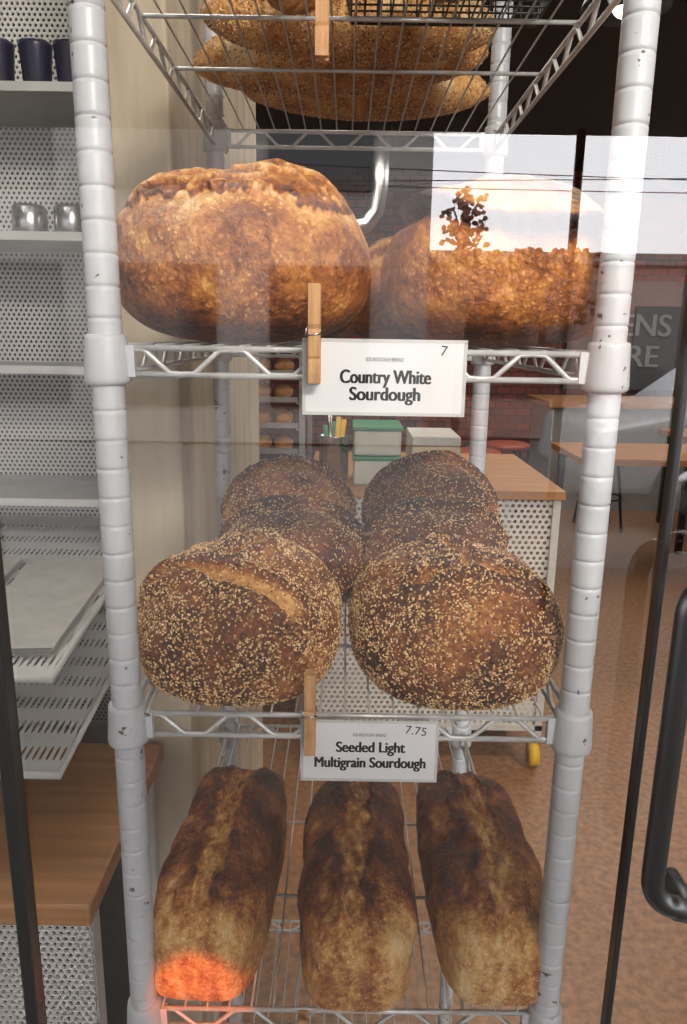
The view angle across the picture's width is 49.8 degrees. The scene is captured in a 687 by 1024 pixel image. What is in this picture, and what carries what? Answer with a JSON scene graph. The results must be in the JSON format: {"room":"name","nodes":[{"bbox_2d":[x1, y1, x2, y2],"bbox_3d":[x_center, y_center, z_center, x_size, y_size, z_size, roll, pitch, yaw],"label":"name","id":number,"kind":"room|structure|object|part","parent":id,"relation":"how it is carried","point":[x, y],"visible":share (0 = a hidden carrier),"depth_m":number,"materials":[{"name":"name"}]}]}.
{"room":"food shop","nodes":[
{"label":"food shop","id":0,"kind":"room"},
{"bbox_2d":[105,0,262,1021],"bbox_3d":[-0.305,-0.446,1.622,0.115,3.000,1.060,1,14,0],"label":"wall","id":1,"kind":"structure","parent":0,"point":[170,421],"depth_m":1.18,"materials":[{"name":"beige paint"}]},
{"bbox_2d":[219,497,686,1023],"bbox_3d":[0.496,0.249,5.313,9.000,0.050,9.100,1,14,0],"label":"floor","id":2,"kind":"structure","parent":0,"point":[651,987],"depth_m":2.31,"materials":[{"name":"ceramic"}]},
{"bbox_2d":[0,0,110,779],"bbox_3d":[-0.820,0.001,1.229,0.901,2.300,0.636,1,14,0],"label":"shelf unit","id":3,"kind":"object","parent":2,"relation":"on","point":[49,498],"visible":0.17,"depth_m":1.36,"materials":[{"name":"silver metal"}]},
{"bbox_2d":[0,37,14,80],"bbox_3d":[-0.549,-0.703,1.181,0.052,0.088,0.052,1,14,0],"label":"cup","id":4,"kind":"object","parent":3,"relation":"on","point":[7,48],"visible":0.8,"depth_m":1.17,"materials":[{"name":"ceramic"}]},
{"bbox_2d":[2,556,23,581],"bbox_3d":[-0.620,0.133,1.135,0.145,0.054,0.300,1,14,0],"label":"paper bags","id":5,"kind":"object","parent":3,"relation":"in","point":[11,564],"visible":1,"depth_m":1.24},
{"bbox_2d":[11,203,47,230],"bbox_3d":[-0.522,-0.483,1.233,0.056,0.057,0.056,1,14,0],"label":"storage jar","id":6,"kind":"object","parent":3,"relation":"on","point":[24,216],"visible":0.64,"depth_m":1.21,"materials":[{"name":"metal"}]},
{"bbox_2d":[17,36,52,80],"bbox_3d":[-0.489,-0.702,1.181,0.052,0.088,0.052,1,14,0],"label":"cup","id":7,"kind":"object","parent":3,"relation":"on","point":[35,53],"visible":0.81,"depth_m":1.16,"materials":[{"name":"ceramic"}]},
{"bbox_2d":[5,554,103,655],"bbox_3d":[-0.460,0.135,1.135,0.145,0.054,0.300,1,14,0],"label":"paper bags","id":8,"kind":"object","parent":3,"relation":"in","point":[45,601],"visible":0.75,"depth_m":1.13},
{"bbox_2d":[52,37,71,81],"bbox_3d":[-0.434,-0.701,1.181,0.052,0.088,0.052,1,14,0],"label":"cup","id":9,"kind":"object","parent":3,"relation":"on","point":[61,45],"visible":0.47,"depth_m":1.16,"materials":[{"name":"ceramic"}]},
{"bbox_2d":[53,203,81,231],"bbox_3d":[-0.453,-0.482,1.233,0.056,0.057,0.056,1,14,0],"label":"storage jar","id":10,"kind":"object","parent":3,"relation":"on","point":[67,217],"visible":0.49,"depth_m":1.21,"materials":[{"name":"metal"}]},
{"bbox_2d":[0,743,165,1023],"bbox_3d":[-0.788,0.803,1.167,0.950,0.770,0.370,1,14,0],"label":"cabinet","id":11,"kind":"object","parent":2,"relation":"on","point":[74,830],"visible":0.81,"depth_m":1.00,"materials":[{"name":"brown wood"}]},
{"bbox_2d":[259,353,311,724],"bbox_3d":[-0.356,-0.099,2.852,0.445,1.750,0.570,1,14,0],"label":"rack","id":12,"kind":"object","parent":2,"relation":"on","point":[272,444],"visible":0.06,"depth_m":2.54,"materials":[{"name":"metal"}]},
{"bbox_3d":[-0.356,-0.099,2.852,0.445,1.750,0.570,1,13,0],"label":"frame","id":13,"kind":"part","parent":12,"relation":"part of","materials":[{"name":"metal"}]},
{"bbox_2d":[67,0,661,1023],"bbox_3d":[0.006,0.211,1.038,0.478,2.006,0.640,1,14,0],"label":"wire shelving rack","id":14,"kind":"object","parent":2,"relation":"on","point":[111,362],"visible":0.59,"depth_m":0.71,"materials":[{"name":"white metal"}]},
{"bbox_3d":[-0.213,0.277,0.746,0.032,2.006,0.032,1,13,0],"label":"post","id":15,"kind":"part","parent":14,"relation":"part of","materials":[{"name":"white metal"}]},
{"bbox_2d":[153,765,286,1001],"bbox_3d":[-0.149,0.439,0.940,0.138,0.133,0.340,2,14,3],"label":"loaf","id":16,"kind":"object","parent":14,"relation":"on","point":[218,880],"visible":0.99,"depth_m":0.83,"materials":[{"name":"brown food"}]},
{"bbox_3d":[-0.211,0.137,1.329,0.032,2.006,0.032,1,13,0],"label":"post","id":17,"kind":"part","parent":14,"relation":"part of","materials":[{"name":"white metal"}]},
{"bbox_2d":[137,528,341,706],"bbox_3d":[-0.109,0.101,0.790,0.216,0.160,0.212,1,14,1],"label":"boule","id":18,"kind":"object","parent":14,"relation":"on","point":[239,618],"visible":0.97,"depth_m":0.71,"materials":[{"name":"brown food"}]},
{"bbox_2d":[116,158,370,342],"bbox_3d":[-0.101,-0.258,0.745,0.260,0.170,0.238,0,14,-4],"label":"loaf","id":19,"kind":"object","parent":14,"relation":"on","point":[232,255],"visible":0.94,"depth_m":0.65,"materials":[{"name":"brown food"}]},
{"bbox_2d":[220,454,356,526],"bbox_3d":[-0.089,-0.010,1.214,0.223,0.169,0.184,2,14,4],"label":"boule","id":20,"kind":"object","parent":14,"relation":"on","point":[289,474],"visible":0.47,"depth_m":1.16,"materials":[{"name":"brown food"}]},
{"bbox_2d":[218,495,363,603],"bbox_3d":[-0.069,0.047,1.028,0.211,0.146,0.203,-1,14,-7],"label":"boule","id":21,"kind":"object","parent":14,"relation":"on","point":[327,529],"visible":0.52,"depth_m":0.97,"materials":[{"name":"brown food"}]},
{"bbox_2d":[267,0,314,15],"bbox_3d":[-0.054,-0.522,0.733,0.050,0.048,0.098,9,16,32],"label":"croissant","id":22,"kind":"object","parent":14,"relation":"on","point":[290,7],"visible":0.71,"depth_m":0.73,"materials":[{"name":"brown food"}]},
{"bbox_2d":[298,1010,308,1023],"bbox_3d":[-0.043,0.575,0.790,0.015,0.092,0.018,1,14,0],"label":"clothespin","id":23,"kind":"object","parent":14,"relation":"attached to","point":[303,1018],"visible":1,"depth_m":0.78,"materials":[{"name":"brown wood"}]},
{"bbox_2d":[301,669,316,755],"bbox_3d":[-0.032,0.189,0.697,0.015,0.082,0.018,1,14,0],"label":"clothespin","id":24,"kind":"object","parent":14,"relation":"attached to","point":[310,706],"visible":1,"depth_m":0.69,"materials":[{"name":"brown wood"}]},
{"bbox_2d":[305,283,322,383],"bbox_3d":[-0.025,-0.148,0.616,0.015,0.080,0.018,1,14,0],"label":"clothespin","id":25,"kind":"object","parent":14,"relation":"attached to","point":[314,289],"visible":1,"depth_m":0.61,"materials":[{"name":"brown wood"}]},
{"bbox_2d":[315,0,329,62],"bbox_3d":[-0.016,-0.387,0.559,0.015,0.082,0.018,1,14,0],"label":"clothespin","id":26,"kind":"object","parent":14,"relation":"attached to","point":[321,6],"visible":1,"depth_m":0.56,"materials":[{"name":"brown wood"}]},
{"bbox_2d":[300,318,355,340],"bbox_3d":[-0.075,-0.302,0.985,0.218,0.144,0.212,1,14,0],"label":"loaf","id":27,"kind":"object","parent":14,"relation":"on","point":[349,329],"visible":0.06,"depth_m":0.94,"materials":[{"name":"brown food"}]},
{"bbox_2d":[192,35,488,97],"bbox_3d":[-0.010,-0.601,0.970,0.397,0.099,0.131,3,14,9],"label":"loaf","id":28,"kind":"object","parent":14,"relation":"on","point":[238,55],"visible":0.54,"depth_m":0.95,"materials":[{"name":"brown food"}]},
{"bbox_3d":[-0.004,0.909,1.206,0.443,0.029,0.606,1,13,0],"label":"wire shelf","id":29,"kind":"part","parent":14,"relation":"part of","materials":[{"name":"silver metal"}]},
{"bbox_3d":[0.002,0.486,1.104,0.443,0.029,0.606,1,13,0],"label":"wire shelf","id":30,"kind":"part","parent":14,"relation":"part of","materials":[{"name":"silver metal"}]},
{"bbox_2d":[200,0,494,66],"bbox_3d":[0.008,-0.572,0.853,0.343,0.098,0.121,0,14,-3],"label":"loaf","id":31,"kind":"object","parent":14,"relation":"on","point":[366,36],"visible":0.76,"depth_m":0.83,"materials":[{"name":"brown food"}]},
{"bbox_3d":[0.007,0.141,1.021,0.443,0.029,0.606,1,13,0],"label":"wire shelf","id":32,"kind":"part","parent":14,"relation":"part of","materials":[{"name":"silver metal"}]},
{"bbox_2d":[297,781,417,1011],"bbox_3d":[0.014,0.443,0.930,0.139,0.134,0.334,1,14,0],"label":"loaf","id":33,"kind":"object","parent":14,"relation":"on","point":[356,907],"visible":0.95,"depth_m":0.81,"materials":[{"name":"brown food"}]},
{"bbox_3d":[0.013,-0.199,0.939,0.443,0.029,0.606,1,13,0],"label":"wire shelf","id":34,"kind":"part","parent":14,"relation":"part of","materials":[{"name":"silver metal"}]},
{"bbox_3d":[0.018,-0.511,0.865,0.443,0.029,0.606,1,13,0],"label":"wire shelf","id":35,"kind":"part","parent":14,"relation":"part of","materials":[{"name":"silver metal"}]},
{"bbox_2d":[244,75,490,121],"bbox_3d":[0.032,-0.626,1.085,0.374,0.094,0.128,0,14,-3],"label":"loaf","id":36,"kind":"object","parent":14,"relation":"on","point":[458,86],"visible":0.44,"depth_m":1.07,"materials":[{"name":"brown food"}]},
{"bbox_2d":[300,719,438,782],"bbox_3d":[0.025,0.231,0.716,0.133,0.066,0.001,1,14,0],"label":"price card","id":37,"kind":"object","parent":14,"relation":"attached to","point":[346,750],"visible":1,"depth_m":0.72,"materials":[{"name":"white paper"}]},
{"bbox_2d":[302,338,467,416],"bbox_3d":[0.035,-0.115,0.633,0.140,0.064,0.001,1,14,0],"label":"price card","id":38,"kind":"object","parent":14,"relation":"attached to","point":[367,377],"visible":1,"depth_m":0.63,"materials":[{"name":"white paper"}]},
{"bbox_2d":[354,236,425,339],"bbox_3d":[0.110,-0.301,0.993,0.232,0.146,0.218,1,14,0],"label":"loaf","id":39,"kind":"object","parent":14,"relation":"on","point":[372,322],"visible":0.12,"depth_m":0.92,"materials":[{"name":"brown food"}]},
{"bbox_2d":[361,450,499,523],"bbox_3d":[0.143,-0.011,1.210,0.228,0.180,0.184,1,14,0],"label":"boule","id":40,"kind":"object","parent":14,"relation":"on","point":[434,472],"visible":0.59,"depth_m":1.16,"materials":[{"name":"brown food"}]},
{"bbox_2d":[361,494,509,571],"bbox_3d":[0.122,0.050,1.025,0.211,0.148,0.199,1,14,0],"label":"boule","id":41,"kind":"object","parent":14,"relation":"on","point":[405,520],"visible":0.44,"depth_m":0.98,"materials":[{"name":"brown food"}]},
{"bbox_2d":[346,0,550,27],"bbox_3d":[0.103,-0.519,0.680,0.224,0.070,0.200,1,14,0],"label":"wire basket","id":42,"kind":"object","parent":14,"relation":"on","point":[542,7],"visible":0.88,"depth_m":0.74,"materials":[{"name":"metal"}]},
{"bbox_2d":[434,0,457,3],"bbox_3d":[0.098,-0.527,0.719,0.072,0.053,0.078,1,14,0],"label":"bread roll","id":43,"kind":"object","parent":42,"relation":"in","point":[438,1],"visible":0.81,"depth_m":0.73,"materials":[{"name":"brown food"}]},
{"bbox_2d":[348,531,564,710],"bbox_3d":[0.117,0.105,0.790,0.224,0.160,0.214,0,14,-2],"label":"boule","id":44,"kind":"object","parent":14,"relation":"on","point":[443,620],"visible":1,"depth_m":0.71,"materials":[{"name":"brown food"}]},
{"bbox_3d":[0.226,0.144,1.329,0.032,2.006,0.032,1,13,0],"label":"post","id":45,"kind":"part","parent":14,"relation":"part of","materials":[{"name":"white metal"}]},
{"bbox_2d":[416,769,542,1005],"bbox_3d":[0.169,0.446,0.940,0.146,0.130,0.333,1,14,-1],"label":"loaf","id":46,"kind":"object","parent":14,"relation":"on","point":[482,878],"visible":0.92,"depth_m":0.83,"materials":[{"name":"brown food"}]},
{"bbox_2d":[380,174,603,346],"bbox_3d":[0.158,-0.250,0.749,0.242,0.162,0.237,1,14,0],"label":"loaf","id":47,"kind":"object","parent":14,"relation":"on","point":[510,260],"visible":0.91,"depth_m":0.65,"materials":[{"name":"brown food"}]},
{"bbox_3d":[0.224,0.284,0.746,0.032,2.006,0.032,1,13,0],"label":"post","id":48,"kind":"part","parent":14,"relation":"part of","materials":[{"name":"white metal"}]},
{"bbox_2d":[314,451,565,765],"bbox_3d":[0.285,0.320,2.798,0.820,0.979,0.765,1,14,0],"label":"cart","id":49,"kind":"object","parent":2,"relation":"on","point":[513,479],"visible":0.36,"depth_m":2.51,"materials":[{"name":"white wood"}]},
{"bbox_2d":[319,415,348,480],"bbox_3d":[-0.032,-0.216,2.437,0.100,0.220,0.100,1,14,0],"label":"utensil holder","id":50,"kind":"object","parent":49,"relation":"on","point":[333,443],"visible":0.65,"depth_m":2.40,"materials":[{"name":"metal"}]},
{"bbox_2d":[352,419,403,484],"bbox_3d":[0.108,-0.199,2.446,0.160,0.189,0.200,1,14,0],"label":"tub","id":51,"kind":"object","parent":49,"relation":"on","point":[365,468],"depth_m":2.35,"materials":[{"name":"white plastic"}]},
{"bbox_3d":[0.108,-0.192,2.447,0.160,0.014,0.200,1,13,0],"label":"lid","id":52,"kind":"part","parent":51,"relation":"part of","materials":[{"name":"green plastic"}]},
{"bbox_3d":[0.109,-0.245,2.435,0.160,0.094,0.200,1,14,0],"label":"lidded tub","id":53,"kind":"part","parent":51,"relation":"part of","materials":[{"name":"white plastic"}]},
{"bbox_3d":[0.110,-0.284,2.425,0.160,0.014,0.200,1,13,0],"label":"lid","id":54,"kind":"part","parent":51,"relation":"part of","materials":[{"name":"green plastic"}]},
{"bbox_3d":[0.295,-0.127,2.498,0.155,0.030,0.240,1,14,0],"label":"cardboard box","id":55,"kind":"object","parent":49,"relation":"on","visible":0},
{"bbox_3d":[0.295,-0.158,2.491,0.155,0.030,0.240,1,14,0],"label":"cardboard box","id":56,"kind":"object","parent":55,"relation":"on","visible":0},
{"bbox_3d":[0.296,-0.189,2.483,0.155,0.030,0.240,1,14,0],"label":"cardboard box","id":57,"kind":"object","parent":56,"relation":"on","visible":0},
{"bbox_2d":[406,437,460,454],"bbox_3d":[0.296,-0.221,2.476,0.155,0.030,0.240,1,14,0],"label":"cardboard box","id":58,"kind":"object","parent":57,"relation":"on","point":[413,449],"visible":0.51,"depth_m":2.36,"materials":[{"name":"cardboard"}]},
{"bbox_2d":[406,427,460,445],"bbox_3d":[0.296,-0.252,2.468,0.155,0.030,0.240,1,14,0],"label":"cardboard box","id":59,"kind":"object","parent":58,"relation":"on","point":[416,436],"visible":1,"depth_m":2.36,"materials":[{"name":"white cardboard"}]},
{"bbox_2d":[460,447,500,453],"bbox_3d":[0.952,-0.123,5.376,0.344,0.662,0.344,1,14,0],"label":"bar stool","id":60,"kind":"object","parent":2,"relation":"on","point":[463,449],"visible":0.15,"depth_m":5.26,"materials":[{"name":"red metal"}]},
{"bbox_2d":[486,440,529,528],"bbox_3d":[1.254,-0.212,5.765,0.344,0.662,0.344,1,14,0],"label":"bar stool","id":61,"kind":"object","parent":2,"relation":"on","point":[507,445],"visible":0.44,"depth_m":5.62,"materials":[{"name":"red vinyl"},{"name":"black metal"}]},
{"bbox_2d":[572,466,622,531],"bbox_3d":[2.003,-0.200,5.765,0.344,0.662,0.344,1,14,0],"label":"bar stool","id":62,"kind":"object","parent":2,"relation":"on","point":[620,497],"visible":0.23,"depth_m":5.67,"materials":[{"name":"black metal"}]},
{"bbox_2d":[527,394,686,510],"bbox_3d":[2.984,-0.538,6.657,2.550,0.930,0.800,1,14,0],"label":"countertop","id":63,"kind":"structure","parent":2,"relation":"on","point":[555,418],"depth_m":6.35,"materials":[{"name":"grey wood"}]},
{"bbox_2d":[550,442,686,554],"bbox_3d":[1.901,-0.018,4.781,1.000,0.760,0.700,1,14,0],"label":"dining table","id":64,"kind":"object","parent":2,"relation":"on","point":[627,454],"visible":0.51,"depth_m":4.82,"materials":[{"name":"brown wood"}]},
{"bbox_2d":[656,428,686,522],"bbox_3d":[3.004,-0.210,5.656,1.000,0.760,0.700,1,14,0],"label":"dining table","id":65,"kind":"object","parent":2,"relation":"on","point":[664,431],"visible":0.59,"depth_m":5.92,"materials":[{"name":"brown wood"}]},
{"bbox_2d":[256,0,686,172],"bbox_3d":[0.543,-2.740,4.595,9.000,0.100,9.100,1,14,0],"label":"ceiling","id":66,"kind":"structure","parent":0,"point":[569,128],"depth_m":5.49,"materials":[{"name":"black paint"}]},
{"bbox_2d":[354,121,390,234],"bbox_3d":[0.046,-2.287,4.860,0.520,0.920,0.140,1,14,0],"label":"ventilation duct","id":67,"kind":"object","parent":66,"relation":"attached to","point":[374,211],"visible":0.52,"depth_m":4.84,"materials":[{"name":"metal"}]},
{"bbox_2d":[580,0,672,26],"bbox_3d":[1.032,-2.006,2.662,0.320,0.410,0.320,1,14,0],"label":"pendant lamp","id":68,"kind":"object","parent":66,"relation":"hanging from","point":[614,19],"visible":0.26,"depth_m":2.71,"materials":[{"name":"black metal"}]},
{"bbox_3d":[1.029,-1.855,2.698,0.100,0.100,0.100,1,13,0],"label":"bulb","id":69,"kind":"part","parent":68,"relation":"part of","materials":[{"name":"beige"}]},
{"bbox_2d":[258,167,686,463],"bbox_3d":[0.529,-1.840,7.485,9.000,3.000,0.100,1,14,0],"label":"wall","id":70,"kind":"structure","parent":0,"point":[661,250],"depth_m":7.25,"materials":[{"name":"brick"}]},
{"bbox_2d":[562,281,686,389],"bbox_3d":[3.228,-1.742,7.359,2.000,1.050,0.072,1,14,0],"label":"wall sign","id":71,"kind":"object","parent":70,"relation":"attached to","point":[657,309],"visible":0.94,"depth_m":7.35,"materials":[{"name":"grey"}]},
{"bbox_3d":[0.503,-0.213,0.492,9.000,3.100,0.060,1,14,0],"label":"wall","id":72,"kind":"structure","parent":0,"visible":0},
{"bbox_2d":[0,537,46,1023],"bbox_3d":[-0.265,0.126,0.573,0.011,2.380,0.018,1,14,0],"label":"trim","id":73,"kind":"structure","parent":72,"relation":"attached to","point":[11,767],"depth_m":0.60,"materials":[{"name":"black metal"}]},
{"bbox_2d":[600,296,686,1023],"bbox_3d":[0.236,0.108,0.570,0.005,2.330,0.012,1,14,0],"label":"door frame","id":74,"kind":"structure","parent":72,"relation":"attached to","point":[680,399],"depth_m":0.57,"materials":[{"name":"black metal"}]},
{"label":"glass leaf","id":75,"kind":"object","parent":72,"relation":"attached to","visible":0},
{"bbox_2d":[641,587,686,923],"bbox_3d":[0.255,0.173,0.557,0.051,0.295,0.052,1,14,0],"label":"door pull","id":76,"kind":"object","parent":75,"relation":"attached to","point":[664,889],"visible":1,"depth_m":0.54,"materials":[{"name":"black metal"}]}
]}

